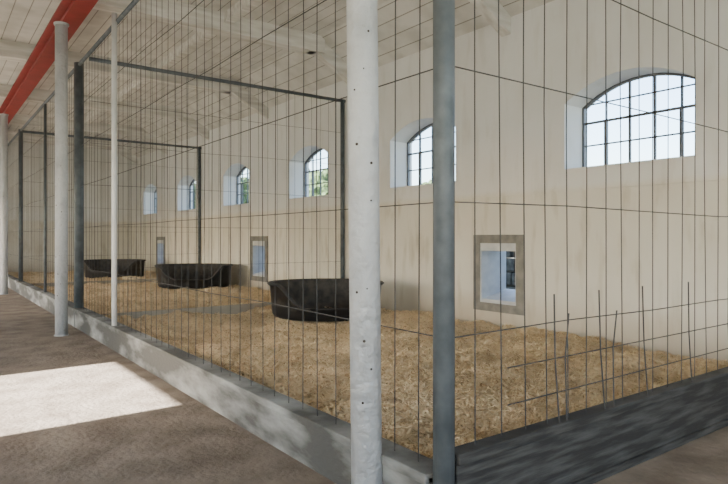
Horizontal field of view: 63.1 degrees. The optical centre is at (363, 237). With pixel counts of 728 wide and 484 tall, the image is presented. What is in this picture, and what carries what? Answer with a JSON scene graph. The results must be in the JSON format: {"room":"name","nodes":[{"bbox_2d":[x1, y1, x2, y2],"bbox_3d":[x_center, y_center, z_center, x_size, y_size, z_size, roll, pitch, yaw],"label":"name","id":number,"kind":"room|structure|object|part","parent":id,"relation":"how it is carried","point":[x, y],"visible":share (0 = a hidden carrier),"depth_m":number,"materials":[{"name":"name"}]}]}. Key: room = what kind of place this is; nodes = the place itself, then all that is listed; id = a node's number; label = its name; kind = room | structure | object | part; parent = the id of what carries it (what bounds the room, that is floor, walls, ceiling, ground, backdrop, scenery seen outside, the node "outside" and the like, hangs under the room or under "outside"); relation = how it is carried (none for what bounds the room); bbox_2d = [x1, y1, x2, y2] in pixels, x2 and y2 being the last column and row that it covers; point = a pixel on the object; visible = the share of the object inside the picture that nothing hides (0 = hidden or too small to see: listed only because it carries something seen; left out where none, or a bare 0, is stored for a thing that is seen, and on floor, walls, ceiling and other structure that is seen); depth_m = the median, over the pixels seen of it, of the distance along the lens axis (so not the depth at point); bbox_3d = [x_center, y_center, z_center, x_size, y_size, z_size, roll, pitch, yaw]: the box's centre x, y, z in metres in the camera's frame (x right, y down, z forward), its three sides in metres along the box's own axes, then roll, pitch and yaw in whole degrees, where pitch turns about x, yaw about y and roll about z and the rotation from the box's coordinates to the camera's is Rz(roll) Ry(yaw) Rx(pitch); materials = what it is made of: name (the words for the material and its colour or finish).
{"room":"farm building","nodes":[
{"label":"farm building","id":0,"kind":"room"},
{"bbox_2d":[8,141,130,272],"bbox_3d":[-14.313,-1.300,22.873,11.200,5.600,0.400,0,0,-36],"label":"wall","id":1,"kind":"structure","parent":0,"point":[124,244],"depth_m":24.35,"materials":[{"name":"paint"}]},
{"bbox_2d":[0,0,553,160],"bbox_3d":[-4.468,-3.830,9.569,11.200,0.940,32.700,0,0,-36],"label":"ceiling","id":2,"kind":"structure","parent":0,"point":[23,21],"depth_m":12.16,"materials":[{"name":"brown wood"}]},
{"bbox_2d":[0,0,97,123],"bbox_3d":[-5.602,-3.465,10.596,0.260,0.330,29.700,0,0,-36],"label":"girder","id":3,"kind":"object","parent":2,"relation":"attached to","point":[72,12],"visible":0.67,"depth_m":11.02,"materials":[{"name":"metal"}]},
{"bbox_2d":[8,131,137,163],"bbox_3d":[-13.559,-3.525,21.813,10.150,0.850,0.300,0,0,-37],"label":"ceiling beam","id":4,"kind":"structure","parent":2,"relation":"attached to","point":[124,152],"depth_m":23.50,"materials":[{"name":"white wood"}]},
{"bbox_2d":[8,114,166,153],"bbox_3d":[-11.359,-3.525,18.839,10.150,0.850,0.300,0,0,-37],"label":"ceiling beam","id":5,"kind":"structure","parent":2,"relation":"attached to","point":[19,119],"depth_m":20.32,"materials":[{"name":"white wood"}]},
{"bbox_2d":[0,84,208,139],"bbox_3d":[-8.979,-3.525,15.623,10.150,0.850,0.300,0,0,-37],"label":"ceiling beam","id":6,"kind":"structure","parent":2,"relation":"attached to","point":[37,95],"depth_m":17.00,"materials":[{"name":"white wood"}]},
{"bbox_2d":[0,39,268,118],"bbox_3d":[-6.600,-3.525,12.408,10.150,0.850,0.300,0,0,-37],"label":"ceiling beam","id":7,"kind":"structure","parent":2,"relation":"attached to","point":[9,50],"depth_m":13.43,"materials":[{"name":"white wood"}]},
{"bbox_2d":[68,0,265,137],"bbox_3d":[-5.658,-3.865,10.555,5.260,0.170,29.700,0,0,-37],"label":"ceiling beam","id":8,"kind":"structure","parent":2,"relation":"attached to","point":[188,46],"depth_m":12.05,"materials":[{"name":"white wood"}]},
{"bbox_2d":[54,0,346,82],"bbox_3d":[-4.250,-3.525,9.233,10.150,0.850,0.300,0,0,-37],"label":"ceiling beam","id":9,"kind":"structure","parent":2,"relation":"attached to","point":[147,11],"depth_m":10.50,"materials":[{"name":"white wood"}]},
{"bbox_2d":[468,0,510,36],"bbox_3d":[-1.901,-3.525,6.057,10.150,0.850,0.300,0,0,-37],"label":"ceiling beam","id":10,"kind":"structure","parent":2,"relation":"attached to","point":[488,9],"depth_m":8.86,"materials":[{"name":"white wood"}]},
{"bbox_2d":[0,288,727,483],"bbox_3d":[-4.587,1.650,9.730,11.200,0.300,33.100,0,0,-36],"label":"floor","id":11,"kind":"structure","parent":0,"point":[74,409],"depth_m":4.57,"materials":[{"name":"grey concrete"}]},
{"bbox_2d":[0,115,7,293],"bbox_3d":[-9.594,-0.890,15.790,0.179,4.780,0.179,0,0,-36],"label":"shaft","id":12,"kind":"object","parent":11,"relation":"on","point":[3,118],"visible":0.98,"depth_m":15.72,"materials":[{"name":"white paint"}]},
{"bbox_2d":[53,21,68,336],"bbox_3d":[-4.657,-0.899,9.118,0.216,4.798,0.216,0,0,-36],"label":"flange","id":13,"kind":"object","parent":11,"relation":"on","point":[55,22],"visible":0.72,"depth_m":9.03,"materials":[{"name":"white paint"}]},
{"bbox_2d":[55,23,67,334],"bbox_3d":[-4.657,-0.890,9.118,0.179,4.780,0.179,0,0,-36],"label":"column","id":14,"kind":"structure","parent":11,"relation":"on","point":[61,30],"depth_m":9.05,"materials":[{"name":"white paint"}]},
{"bbox_2d":[8,270,155,283],"bbox_3d":[-9.701,1.328,20.945,4.960,0.268,8.166,0,0,-36],"label":"bedding","id":15,"kind":"object","parent":11,"relation":"on","point":[30,277],"visible":0.23,"depth_m":19.74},
{"bbox_2d":[84,259,145,278],"bbox_3d":[-8.707,1.082,20.677,2.121,0.640,1.616,0,0,-3],"label":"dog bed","id":16,"kind":"object","parent":15,"relation":"on","point":[137,264],"visible":0.63,"depth_m":20.49,"materials":[{"name":"black plastic"}]},
{"bbox_2d":[25,131,200,262],"bbox_3d":[-7.274,-0.718,17.631,5.020,4.435,0.087,0,0,-36],"label":"frame","id":17,"kind":"object","parent":11,"relation":"on","point":[30,132],"visible":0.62,"depth_m":19.05,"materials":[{"name":"metal"}]},
{"bbox_2d":[23,134,195,281],"bbox_3d":[-7.295,-0.825,17.617,4.950,4.150,0.026,0,0,-36],"label":"wires","id":18,"kind":"object","parent":17,"relation":"attached to","point":[31,134],"visible":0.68,"depth_m":17.34,"materials":[{"name":"grey metal"}]},
{"bbox_2d":[34,280,270,313],"bbox_3d":[-4.833,1.338,14.366,4.960,0.295,8.093,0,0,-36],"label":"bedding","id":19,"kind":"object","parent":11,"relation":"on","point":[100,294],"visible":0.49,"depth_m":13.44,"materials":[{"name":"beige plant"}]},
{"bbox_2d":[154,263,232,288],"bbox_3d":[-4.675,1.040,16.320,2.121,0.620,1.616,0,0,-3],"label":"dog bed","id":20,"kind":"object","parent":19,"relation":"on","point":[170,274],"visible":0.84,"depth_m":16.08,"materials":[{"name":"black plastic"}]},
{"bbox_2d":[89,57,345,277],"bbox_3d":[-2.426,-0.718,11.080,5.020,4.435,0.087,0,0,-36],"label":"frame","id":21,"kind":"object","parent":11,"relation":"on","point":[342,101],"visible":0.78,"depth_m":12.11,"materials":[{"name":"metal"}]},
{"bbox_2d":[93,69,339,308],"bbox_3d":[-2.446,-0.825,11.065,4.950,4.150,0.028,0,0,-36],"label":"wires","id":22,"kind":"object","parent":21,"relation":"attached to","point":[286,228],"visible":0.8,"depth_m":10.91,"materials":[{"name":"grey metal"}]},
{"bbox_2d":[8,0,432,483],"bbox_3d":[-6.899,-0.760,12.821,0.180,4.520,24.580,0,0,-36],"label":"wire mesh fence","id":23,"kind":"object","parent":11,"relation":"on","point":[317,439],"visible":0.76,"depth_m":5.11,"materials":[{"name":"grey metal"}]},
{"bbox_3d":[-6.899,-2.920,12.821,0.060,0.060,24.580,0,0,-36],"label":"rail","id":24,"kind":"part","parent":23,"relation":"part of","materials":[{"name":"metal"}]},
{"bbox_2d":[346,0,381,483],"bbox_3d":[-0.007,-0.890,3.229,0.229,4.782,0.169,0,0,-36],"label":"column","id":25,"kind":"structure","parent":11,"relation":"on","point":[362,15],"depth_m":3.16,"materials":[{"name":"white paint"}]},
{"bbox_2d":[354,30,372,403],"bbox_3d":[-0.005,-0.110,3.156,0.102,1.993,0.028,0,0,3],"label":"bolt holes","id":26,"kind":"object","parent":25,"relation":"attached to","point":[371,162],"visible":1,"depth_m":3.15,"materials":[{"name":"grey"}]},
{"bbox_2d":[104,304,727,458],"bbox_3d":[0.028,1.340,7.796,4.960,0.281,8.140,0,0,-36],"label":"bedding","id":27,"kind":"object","parent":11,"relation":"on","point":[250,355],"visible":0.69,"depth_m":6.13,"materials":[{"name":"beige plant"}]},
{"bbox_2d":[267,278,383,321],"bbox_3d":[-0.658,1.050,10.236,2.020,0.600,1.616,0,0,-3],"label":"dog bed","id":28,"kind":"object","parent":27,"relation":"on","point":[278,289],"visible":0.64,"depth_m":10.78,"materials":[{"name":"black plastic"}]},
{"bbox_2d":[433,0,727,483],"bbox_3d":[2.420,-0.760,4.427,5.145,4.520,0.109,0,0,-36],"label":"wire mesh fence","id":29,"kind":"object","parent":11,"relation":"on","point":[590,445],"visible":1,"depth_m":3.40,"materials":[{"name":"metal"}]},
{"bbox_3d":[0.395,-0.760,2.929,0.108,4.520,0.108,0,0,-36],"label":"corner post","id":30,"kind":"part","parent":29,"relation":"part of","materials":[{"name":"metal"}]},
{"bbox_2d":[131,0,727,361],"bbox_3d":[-0.188,-0.975,12.736,0.550,4.950,32.700,0,0,-36],"label":"wall","id":31,"kind":"structure","parent":0,"point":[486,38],"depth_m":8.67,"materials":[{"name":"paint"}]},
{"bbox_2d":[31,279,155,286],"bbox_3d":[-7.298,1.375,17.613,4.860,0.250,0.050,0,0,-36],"label":"baseboard","id":32,"kind":"structure","parent":31,"relation":"attached to","point":[133,280],"depth_m":17.39,"materials":[{"name":"paint"}]},
{"bbox_2d":[154,190,155,212],"bbox_3d":[-8.113,-1.545,23.728,0.055,1.190,1.740,0,0,-36],"label":"window","id":33,"kind":"structure","parent":31,"relation":"in","point":[155,190],"depth_m":24.39,"materials":[{"name":"grey metal"}]},
{"bbox_2d":[157,237,164,263],"bbox_3d":[-7.447,0.550,22.542,0.615,1.200,1.000,0,0,-36],"label":"hatch","id":34,"kind":"object","parent":31,"relation":"attached to","point":[160,250],"visible":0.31,"depth_m":22.66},
{"bbox_2d":[101,302,270,318],"bbox_3d":[-2.451,1.375,11.062,4.860,0.250,0.050,0,0,-36],"label":"baseboard","id":35,"kind":"structure","parent":31,"relation":"attached to","point":[235,309],"depth_m":10.78,"materials":[{"name":"paint"}]},
{"bbox_2d":[189,179,195,209],"bbox_3d":[-5.704,-1.545,20.473,0.055,1.190,1.740,0,0,-36],"label":"window","id":36,"kind":"structure","parent":31,"relation":"in","point":[193,180],"depth_m":21.10,"materials":[{"name":"grey metal"}]},
{"bbox_2d":[223,203,248,206],"bbox_3d":[-3.524,-0.965,17.110,0.450,0.090,1.730,0,0,-36],"label":"sill","id":37,"kind":"structure","parent":31,"relation":"attached to","point":[246,203],"depth_m":16.85,"materials":[{"name":"paint"}]},
{"bbox_2d":[237,166,248,203],"bbox_3d":[-3.325,-1.545,17.257,0.055,1.190,1.740,0,0,-36],"label":"window","id":38,"kind":"structure","parent":31,"relation":"in","point":[243,168],"depth_m":17.65,"materials":[{"name":"grey metal"}]},
{"bbox_2d":[251,236,267,281],"bbox_3d":[-2.569,0.550,15.950,0.615,1.200,1.000,0,0,-36],"label":"hatch","id":39,"kind":"object","parent":31,"relation":"attached to","point":[256,241],"visible":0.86,"depth_m":16.04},
{"bbox_2d":[289,195,327,199],"bbox_3d":[-1.144,-0.965,13.895,0.450,0.090,1.730,0,0,-36],"label":"sill","id":40,"kind":"structure","parent":31,"relation":"attached to","point":[320,195],"depth_m":13.74,"materials":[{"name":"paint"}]},
{"bbox_2d":[304,148,328,196],"bbox_3d":[-0.945,-1.545,14.042,0.055,1.190,1.740,0,0,-36],"label":"window","id":41,"kind":"structure","parent":31,"relation":"in","point":[312,184],"depth_m":14.45,"materials":[{"name":"grey metal"}]},
{"bbox_2d":[389,183,432,189],"bbox_3d":[1.175,-0.965,10.760,0.450,0.090,1.730,0,0,-36],"label":"sill","id":42,"kind":"structure","parent":31,"relation":"attached to","point":[431,184],"depth_m":10.80,"materials":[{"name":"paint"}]},
{"bbox_2d":[130,176,727,222],"bbox_3d":[-1.311,-0.670,13.771,0.025,0.040,29.700,0,0,-36],"label":"trim","id":43,"kind":"structure","parent":31,"relation":"attached to","point":[716,177],"depth_m":8.64,"materials":[{"name":"paint"}]},
{"bbox_2d":[407,123,455,185],"bbox_3d":[1.374,-1.545,10.907,0.055,1.190,1.740,0,0,-36],"label":"window","id":44,"kind":"structure","parent":31,"relation":"in","point":[429,125],"depth_m":11.31,"materials":[{"name":"grey metal"}]},
{"bbox_2d":[473,235,523,315],"bbox_3d":[2.308,0.550,9.359,0.615,1.200,1.000,0,0,-36],"label":"hatch","id":45,"kind":"object","parent":31,"relation":"attached to","point":[487,246],"visible":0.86,"depth_m":9.41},
{"bbox_2d":[506,251,514,288],"bbox_3d":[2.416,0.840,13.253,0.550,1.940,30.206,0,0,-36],"label":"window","id":46,"kind":"structure","parent":31,"relation":"in","point":[510,255],"depth_m":12.11,"materials":[{"name":"clear glass"}]},
{"bbox_2d":[564,155,694,171],"bbox_3d":[3.466,-0.965,7.665,0.450,0.090,1.730,0,0,-36],"label":"sill","id":47,"kind":"structure","parent":31,"relation":"attached to","point":[691,156],"depth_m":7.42,"materials":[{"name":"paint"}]},
{"bbox_2d":[582,73,694,166],"bbox_3d":[3.664,-1.545,7.812,0.055,1.190,1.740,0,0,-36],"label":"window","id":48,"kind":"structure","parent":31,"relation":"in","point":[655,75],"depth_m":7.86,"materials":[{"name":"grey metal"}]},
{"label":"outside","id":49,"kind":"structure","parent":0,"visible":0},
{"bbox_3d":[0.000,1.905,0.000,300.000,0.190,300.000,0,0,-37],"label":"ground","id":50,"kind":"structure","parent":49,"visible":0},
{"bbox_2d":[194,183,195,208],"bbox_3d":[-17.210,-2.034,51.752,5.451,7.702,6.919,0,0,-36],"label":"tree","id":51,"kind":"object","parent":50,"relation":"on","point":[194,183],"visible":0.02,"depth_m":50.47,"materials":[{"name":"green plant"}]},
{"bbox_2d":[241,177,248,203],"bbox_3d":[-9.736,-1.509,44.921,6.007,6.653,6.012,0,0,-36],"label":"tree","id":52,"kind":"object","parent":50,"relation":"on","point":[244,178],"visible":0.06,"depth_m":43.49,"materials":[{"name":"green plant"}]},
{"bbox_2d":[309,169,326,196],"bbox_3d":[-2.533,-1.442,40.103,5.415,6.520,5.852,0,0,-36],"label":"tree","id":53,"kind":"object","parent":50,"relation":"on","point":[324,172],"visible":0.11,"depth_m":37.34,"materials":[{"name":"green plant"}]}
]}

